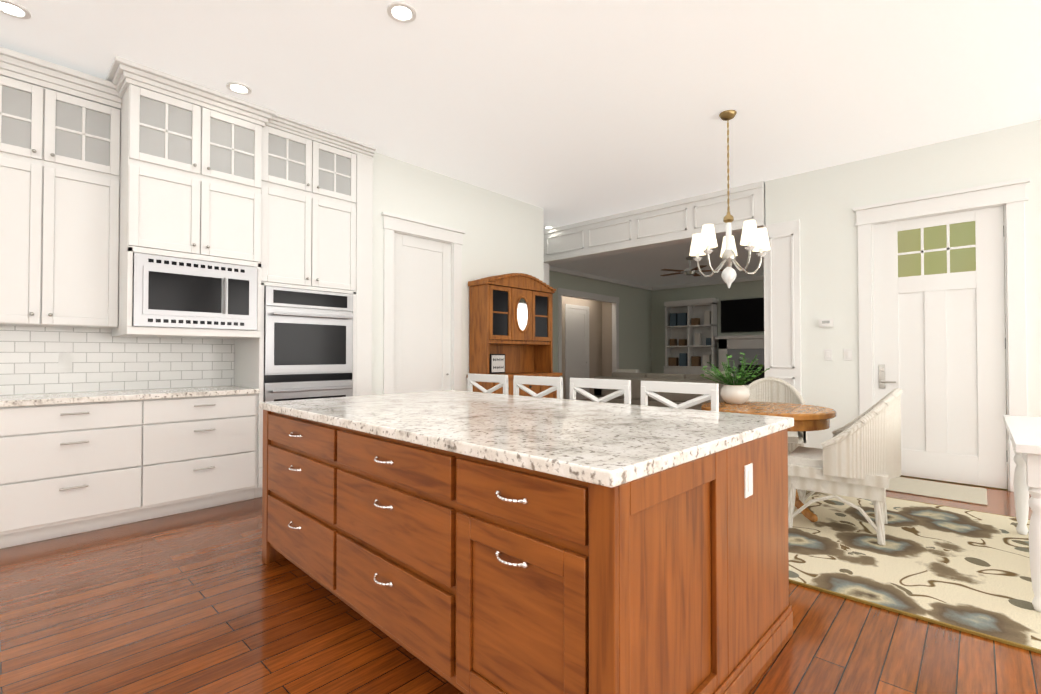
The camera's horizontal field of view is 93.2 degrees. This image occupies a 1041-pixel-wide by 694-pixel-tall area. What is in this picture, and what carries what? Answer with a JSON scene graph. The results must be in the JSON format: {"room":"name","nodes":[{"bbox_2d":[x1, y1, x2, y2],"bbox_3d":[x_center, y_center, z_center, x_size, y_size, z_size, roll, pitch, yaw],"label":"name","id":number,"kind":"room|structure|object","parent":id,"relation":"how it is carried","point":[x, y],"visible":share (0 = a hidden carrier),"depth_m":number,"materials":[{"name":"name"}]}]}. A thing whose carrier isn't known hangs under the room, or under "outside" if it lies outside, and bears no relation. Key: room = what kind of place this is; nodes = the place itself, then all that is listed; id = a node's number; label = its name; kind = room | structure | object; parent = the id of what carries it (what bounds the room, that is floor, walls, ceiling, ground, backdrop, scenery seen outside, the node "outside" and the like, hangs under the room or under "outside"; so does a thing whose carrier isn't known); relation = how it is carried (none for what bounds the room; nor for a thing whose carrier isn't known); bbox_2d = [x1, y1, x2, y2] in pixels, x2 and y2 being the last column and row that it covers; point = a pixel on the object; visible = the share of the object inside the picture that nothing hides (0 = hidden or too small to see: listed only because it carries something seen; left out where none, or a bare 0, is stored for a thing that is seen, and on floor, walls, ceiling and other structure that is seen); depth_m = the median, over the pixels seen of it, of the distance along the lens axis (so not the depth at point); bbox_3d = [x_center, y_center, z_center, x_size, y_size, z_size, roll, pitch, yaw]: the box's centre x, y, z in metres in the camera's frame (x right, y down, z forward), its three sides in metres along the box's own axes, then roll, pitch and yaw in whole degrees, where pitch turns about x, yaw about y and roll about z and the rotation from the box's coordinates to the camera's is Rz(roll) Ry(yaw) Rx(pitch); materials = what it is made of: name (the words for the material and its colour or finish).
{"room":"kitchen","nodes":[
{"label":"kitchen","id":0,"kind":"room"},
{"bbox_2d":[0,67,59,330],"bbox_3d":[-3.494,-0.986,3.295,0.327,1.658,0.528,-1,-1,43],"label":"upper cabinet","id":1,"kind":"object","parent":0,"relation":"attached to","point":[29,104],"depth_m":3.29,"materials":[{"name":"white paint"}]},
{"bbox_2d":[52,83,107,330],"bbox_3d":[-3.235,-0.982,3.574,0.327,1.658,0.469,-1,-1,43],"label":"upper cabinet","id":2,"kind":"object","parent":0,"relation":"attached to","point":[82,189],"depth_m":3.49,"materials":[{"name":"white paint"}]},
{"bbox_2d":[0,326,234,394],"bbox_3d":[-4.152,0.076,2.798,0.019,0.479,4.568,-1,-1,43],"label":"backsplash","id":3,"kind":"structure","parent":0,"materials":[{"name":"tile"}]},
{"bbox_2d":[100,71,267,338],"bbox_3d":[-2.673,-0.979,3.925,0.672,1.782,0.929,-1,-1,43],"label":"upper cabinet","id":4,"kind":"object","parent":0,"relation":"attached to","point":[171,236],"depth_m":3.65,"materials":[{"name":"white paint"}]},
{"bbox_2d":[124,243,267,330],"bbox_3d":[-2.513,-0.427,3.809,0.360,0.555,0.870,-1,-1,43],"label":"microwave","id":5,"kind":"object","parent":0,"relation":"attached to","point":[176,288],"depth_m":3.68,"materials":[{"name":"white paint"}]},
{"bbox_2d":[372,152,543,394],"bbox_3d":[-0.624,-0.330,5.855,0.120,3.220,2.637,-1,-1,43],"label":"wall","id":6,"kind":"structure","parent":0,"point":[503,234],"depth_m":5.69,"materials":[{"name":"white paint"}]},
{"bbox_2d":[394,233,450,393],"bbox_3d":[-1.056,0.037,5.336,0.075,2.454,0.764,-1,-1,43],"label":"door leaf","id":7,"kind":"structure","parent":6,"relation":"in","point":[422,314],"depth_m":5.33,"materials":[{"name":"white paint"}]},
{"bbox_2d":[381,211,464,393],"bbox_3d":[-1.064,-0.042,5.344,0.165,2.630,1.070,-1,-1,43],"label":"door frame","id":8,"kind":"structure","parent":6,"relation":"attached to","point":[394,223],"depth_m":5.23,"materials":[{"name":"white wood"}]},
{"bbox_2d":[0,475,1040,693],"bbox_3d":[2.244,1.298,4.980,11.200,0.060,16.900,-1,-1,43],"label":"floor","id":9,"kind":"structure","parent":0,"point":[205,601],"depth_m":2.11,"materials":[{"name":"brown wood"}]},
{"bbox_2d":[0,399,147,548],"bbox_3d":[-3.166,0.805,3.409,0.616,0.880,0.779,-1,-1,43],"label":"base cabinet","id":10,"kind":"object","parent":9,"relation":"on","point":[66,469],"depth_m":3.21,"materials":[{"name":"white paint"}]},
{"bbox_2d":[0,387,259,406],"bbox_3d":[-3.922,0.332,2.581,0.646,0.038,4.568,-1,-1,43],"label":"countertop","id":11,"kind":"structure","parent":10,"relation":"on","point":[46,398],"depth_m":3.50,"materials":[{"name":"white stone"}]},
{"bbox_2d":[144,395,255,519],"bbox_3d":[-2.639,0.813,3.977,0.616,0.880,0.770,-1,-1,43],"label":"base cabinet","id":12,"kind":"object","parent":9,"relation":"on","point":[199,453],"depth_m":3.74,"materials":[{"name":"white paint"}]},
{"bbox_2d":[232,115,373,497],"bbox_3d":[-2.020,-0.314,4.646,0.634,3.154,1.030,-1,-1,43],"label":"tall cabinet","id":13,"kind":"object","parent":9,"relation":"on","point":[317,342],"depth_m":4.39,"materials":[{"name":"white paint"}]},
{"bbox_2d":[264,286,352,401],"bbox_3d":[-1.977,0.238,4.482,0.476,1.505,0.780,-1,-1,43],"label":"oven","id":14,"kind":"object","parent":13,"relation":"in","point":[308,331],"depth_m":4.33,"materials":[{"name":"silver metal"}]},
{"bbox_2d":[467,373,507,393],"bbox_3d":[-0.413,0.736,4.002,0.484,1.035,0.416,-1,-1,45],"label":"bar stool","id":15,"kind":"object","parent":9,"relation":"on","point":[502,380],"visible":0.21,"depth_m":4.12,"materials":[{"name":"white paint"}]},
{"bbox_2d":[467,273,561,397],"bbox_3d":[-0.037,0.193,6.025,0.458,2.179,1.240,-1,-1,43],"label":"hutch","id":16,"kind":"object","parent":9,"relation":"on","point":[510,325],"visible":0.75,"depth_m":5.91,"materials":[{"name":"brown wood"}]},
{"bbox_2d":[259,406,792,693],"bbox_3d":[-0.176,0.792,2.486,2.438,0.880,1.351,-1,-1,45],"label":"kitchen island","id":17,"kind":"object","parent":9,"relation":"on","point":[466,542],"depth_m":1.58,"materials":[{"name":"brown wood"}]},
{"bbox_2d":[259,390,793,481],"bbox_3d":[-0.162,0.330,2.519,2.445,0.040,1.410,-1,-1,45],"label":"island countertop","id":18,"kind":"structure","parent":17,"relation":"on","point":[601,441],"depth_m":1.92,"materials":[{"name":"white stone"}]},
{"bbox_2d":[744,463,752,497],"bbox_3d":[0.827,0.479,1.783,0.009,0.115,0.070,-1,-1,45],"label":"outlet","id":19,"kind":"object","parent":17,"relation":"attached to","point":[748,467],"depth_m":1.77,"materials":[{"name":"white paint"}]},
{"bbox_2d":[513,375,562,398],"bbox_3d":[-0.006,0.730,3.603,0.484,1.035,0.416,-1,-1,45],"label":"bar stool","id":20,"kind":"object","parent":9,"relation":"on","point":[555,383],"visible":0.19,"depth_m":3.71,"materials":[{"name":"white paint"}]},
{"bbox_2d":[570,378,630,403],"bbox_3d":[0.400,0.725,3.203,0.484,1.035,0.416,-1,-1,45],"label":"bar stool","id":21,"kind":"object","parent":9,"relation":"on","point":[622,387],"visible":0.23,"depth_m":3.31,"materials":[{"name":"white paint"}]},
{"bbox_2d":[594,369,737,409],"bbox_3d":[2.726,0.864,8.956,2.700,0.920,0.970,-1,-1,43],"label":"sofa","id":22,"kind":"object","parent":9,"relation":"on","point":[635,377],"visible":0.19,"depth_m":8.72,"materials":[{"name":"fabric"}]},
{"bbox_2d":[544,220,801,395],"bbox_3d":[1.748,-0.056,6.827,3.885,2.699,0.230,-1,-1,43],"label":"pilaster","id":23,"kind":"object","parent":9,"relation":"on","point":[782,315],"visible":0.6,"depth_m":5.56,"materials":[{"name":"white wood"}]},
{"bbox_2d":[641,381,718,411],"bbox_3d":[0.806,0.719,2.803,0.484,1.035,0.416,-1,-1,45],"label":"bar stool","id":24,"kind":"object","parent":9,"relation":"on","point":[708,391],"visible":0.19,"depth_m":2.91,"materials":[{"name":"white paint"}]},
{"bbox_2d":[663,298,717,374],"bbox_3d":[4.715,0.031,13.678,1.400,2.720,0.417,-1,-1,43],"label":"built-in shelves","id":25,"kind":"object","parent":9,"relation":"on","point":[690,335],"visible":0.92,"depth_m":13.67,"materials":[{"name":"white wood"}]},
{"bbox_2d":[715,335,763,385],"bbox_3d":[5.911,0.523,12.388,2.060,1.700,0.667,-1,-1,43],"label":"fireplace","id":26,"kind":"object","parent":9,"relation":"on","point":[750,347],"visible":0.25,"depth_m":12.67,"materials":[{"name":"white"}]},
{"bbox_2d":[788,490,1040,653],"bbox_3d":[2.346,1.236,3.255,3.230,0.011,2.240,-1,-1,43],"label":"area rug","id":27,"kind":"object","parent":9,"relation":"on","point":[965,570],"visible":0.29,"depth_m":2.79,"materials":[{"name":"beige carpet"}]},
{"bbox_2d":[701,401,835,521],"bbox_3d":[1.917,0.849,3.857,0.940,0.774,0.940,-1,-1,43],"label":"dining table","id":28,"kind":"object","parent":27,"relation":"on","point":[810,417],"visible":0.23,"depth_m":3.55,"materials":[{"name":"brown wood"}]},
{"bbox_2d":[700,353,769,403],"bbox_3d":[1.810,0.251,4.154,0.563,0.425,0.562,-1,-1,43],"label":"potted plant","id":29,"kind":"object","parent":28,"relation":"on","point":[735,392],"visible":1,"depth_m":4.07,"materials":[{"name":"green plant"}]},
{"bbox_2d":[747,377,806,454],"bbox_3d":[2.294,0.764,4.538,0.650,0.968,0.644,-1,-1,43],"label":"wicker chair","id":30,"kind":"object","parent":27,"relation":"on","point":[769,389],"visible":0.35,"depth_m":4.74,"materials":[{"name":"white wicker"}]},
{"bbox_2d":[788,388,902,544],"bbox_3d":[2.227,0.749,3.422,0.685,0.968,0.646,-1,-1,43],"label":"wicker chair","id":31,"kind":"object","parent":27,"relation":"on","point":[859,456],"visible":0.96,"depth_m":3.14,"materials":[{"name":"white wicker"}]},
{"bbox_2d":[1003,415,1040,611],"bbox_3d":[3.097,0.833,2.555,0.800,0.771,1.500,-1,-1,43],"label":"table","id":32,"kind":"object","parent":27,"relation":"on","point":[1024,432],"visible":1,"depth_m":2.30,"materials":[{"name":"white paint"}]},
{"bbox_2d":[886,477,986,504],"bbox_3d":[3.638,1.253,4.409,0.780,0.010,0.640,-1,-1,43],"label":"door mat","id":33,"kind":"object","parent":9,"relation":"on","point":[962,493],"visible":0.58,"depth_m":4.31,"materials":[{"name":"beige fabric"}]},
{"bbox_2d":[0,0,1040,286],"bbox_3d":[2.244,-1.982,5.027,11.200,0.060,16.900,-1,-1,43],"label":"ceiling","id":34,"kind":"structure","parent":0,"point":[563,112],"depth_m":3.59,"materials":[{"name":"white paint"}]},
{"bbox_2d":[0,0,30,19],"bbox_3d":[-2.970,-1.976,2.870,0.168,0.011,0.168,0,-1,-2],"label":"recessed light","id":35,"kind":"object","parent":34,"relation":"in","point":[10,8],"depth_m":2.88,"materials":[{"name":"white"}]},
{"bbox_2d":[226,82,251,94],"bbox_3d":[-2.131,-1.964,3.728,0.168,0.011,0.168,-1,-1,34],"label":"recessed light","id":36,"kind":"object","parent":34,"relation":"in","point":[235,87],"depth_m":3.73,"materials":[{"name":"white plastic"}]},
{"bbox_2d":[387,2,416,22],"bbox_3d":[-0.700,-1.976,2.903,0.168,0.011,0.168,-1,-1,34],"label":"recessed light","id":37,"kind":"object","parent":34,"relation":"in","point":[401,12],"depth_m":2.90,"materials":[{"name":"white plastic"}]},
{"bbox_2d":[660,257,723,275],"bbox_3d":[3.501,-1.693,10.232,1.312,0.370,1.320,-1,-1,43],"label":"ceiling fan","id":38,"kind":"object","parent":34,"relation":"hanging from","point":[689,271],"visible":0.9,"depth_m":10.14,"materials":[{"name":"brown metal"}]},
{"bbox_2d":[689,110,770,287],"bbox_3d":[1.721,-1.230,4.133,0.619,1.470,0.638,-1,-1,43],"label":"chandelier","id":39,"kind":"object","parent":34,"relation":"hanging from","point":[754,238],"visible":1,"depth_m":4.07,"materials":[{"name":"white metal"}]},
{"bbox_2d":[562,296,611,400],"bbox_3d":[1.450,-0.203,12.704,0.650,3.280,3.200,-1,-1,43],"label":"wall","id":40,"kind":"structure","parent":0,"point":[600,338],"depth_m":13.75,"materials":[{"name":"beige paint"}]},
{"bbox_2d":[568,308,586,399],"bbox_3d":[1.528,0.170,13.077,0.047,2.405,0.850,-1,-1,43],"label":"door","id":41,"kind":"structure","parent":40,"relation":"attached to","point":[577,343],"depth_m":13.09,"materials":[{"name":"white paint"}]},
{"bbox_2d":[549,271,650,372],"bbox_3d":[1.460,-0.240,12.163,0.100,3.220,7.280,-1,-1,43],"label":"wall","id":42,"kind":"structure","parent":0,"point":[634,328],"depth_m":13.69,"materials":[{"name":"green paint"}]},
{"bbox_2d":[544,181,764,263],"bbox_3d":[1.632,-1.664,6.957,3.430,0.518,0.230,-1,-1,43],"label":"header beam","id":43,"kind":"structure","parent":0,"point":[684,220],"depth_m":6.64,"materials":[{"name":"white wood"}]},
{"bbox_2d":[651,280,763,373],"bbox_3d":[7.200,-0.246,11.729,9.100,3.220,0.100,-1,-1,43],"label":"wall","id":44,"kind":"structure","parent":0,"point":[738,290],"depth_m":13.91,"materials":[{"name":"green paint"}]},
{"bbox_2d":[549,266,763,398],"bbox_3d":[4.517,-0.280,9.321,9.550,3.219,7.280,-1,-1,43],"label":"trim","id":45,"kind":"structure","parent":44,"relation":"attached to","point":[561,292],"depth_m":12.85,"materials":[{"name":"white wood"}]},
{"bbox_2d":[721,298,763,332],"bbox_3d":[5.945,-0.852,12.782,1.460,0.860,0.071,-1,-1,43],"label":"wall-mounted tv","id":46,"kind":"object","parent":44,"relation":"attached to","point":[742,315],"visible":0.58,"depth_m":12.87,"materials":[{"name":"black"}]},
{"bbox_2d":[765,119,1040,493],"bbox_3d":[2.925,-0.332,5.736,11.000,3.220,0.140,-1,-1,43],"label":"wall","id":47,"kind":"structure","parent":0,"point":[820,204],"depth_m":5.14,"materials":[{"name":"white paint"}]},
{"bbox_2d":[819,319,832,326],"bbox_3d":[3.280,-0.271,5.287,0.130,0.085,0.029,-1,-1,43],"label":"thermostat","id":48,"kind":"object","parent":47,"relation":"attached to","point":[825,322],"visible":1,"depth_m":5.28,"materials":[{"name":"white paint"}]},
{"bbox_2d":[824,349,831,359],"bbox_3d":[3.297,0.072,5.279,0.072,0.120,0.011,-1,-1,43],"label":"switch plate","id":49,"kind":"object","parent":47,"relation":"attached to","point":[828,354],"depth_m":5.28,"materials":[{"name":"white paint"}]},
{"bbox_2d":[844,349,851,359],"bbox_3d":[3.429,0.070,5.156,0.072,0.120,0.011,-1,-1,43],"label":"switch plate","id":50,"kind":"object","parent":47,"relation":"attached to","point":[847,352],"depth_m":5.15,"materials":[{"name":"white paint"}]},
{"bbox_2d":[873,206,1006,488],"bbox_3d":[3.965,-0.006,4.699,0.964,2.522,0.116,-1,-1,43],"label":"door leaf","id":51,"kind":"structure","parent":47,"relation":"in","point":[939,326],"depth_m":4.65,"materials":[{"name":"white paint"}]},
{"bbox_2d":[853,177,1029,491],"bbox_3d":[3.977,-0.099,4.720,1.280,2.725,0.190,-1,-1,43],"label":"door frame","id":52,"kind":"structure","parent":47,"relation":"attached to","point":[1010,197],"depth_m":4.43,"materials":[{"name":"white wood"}]}
]}

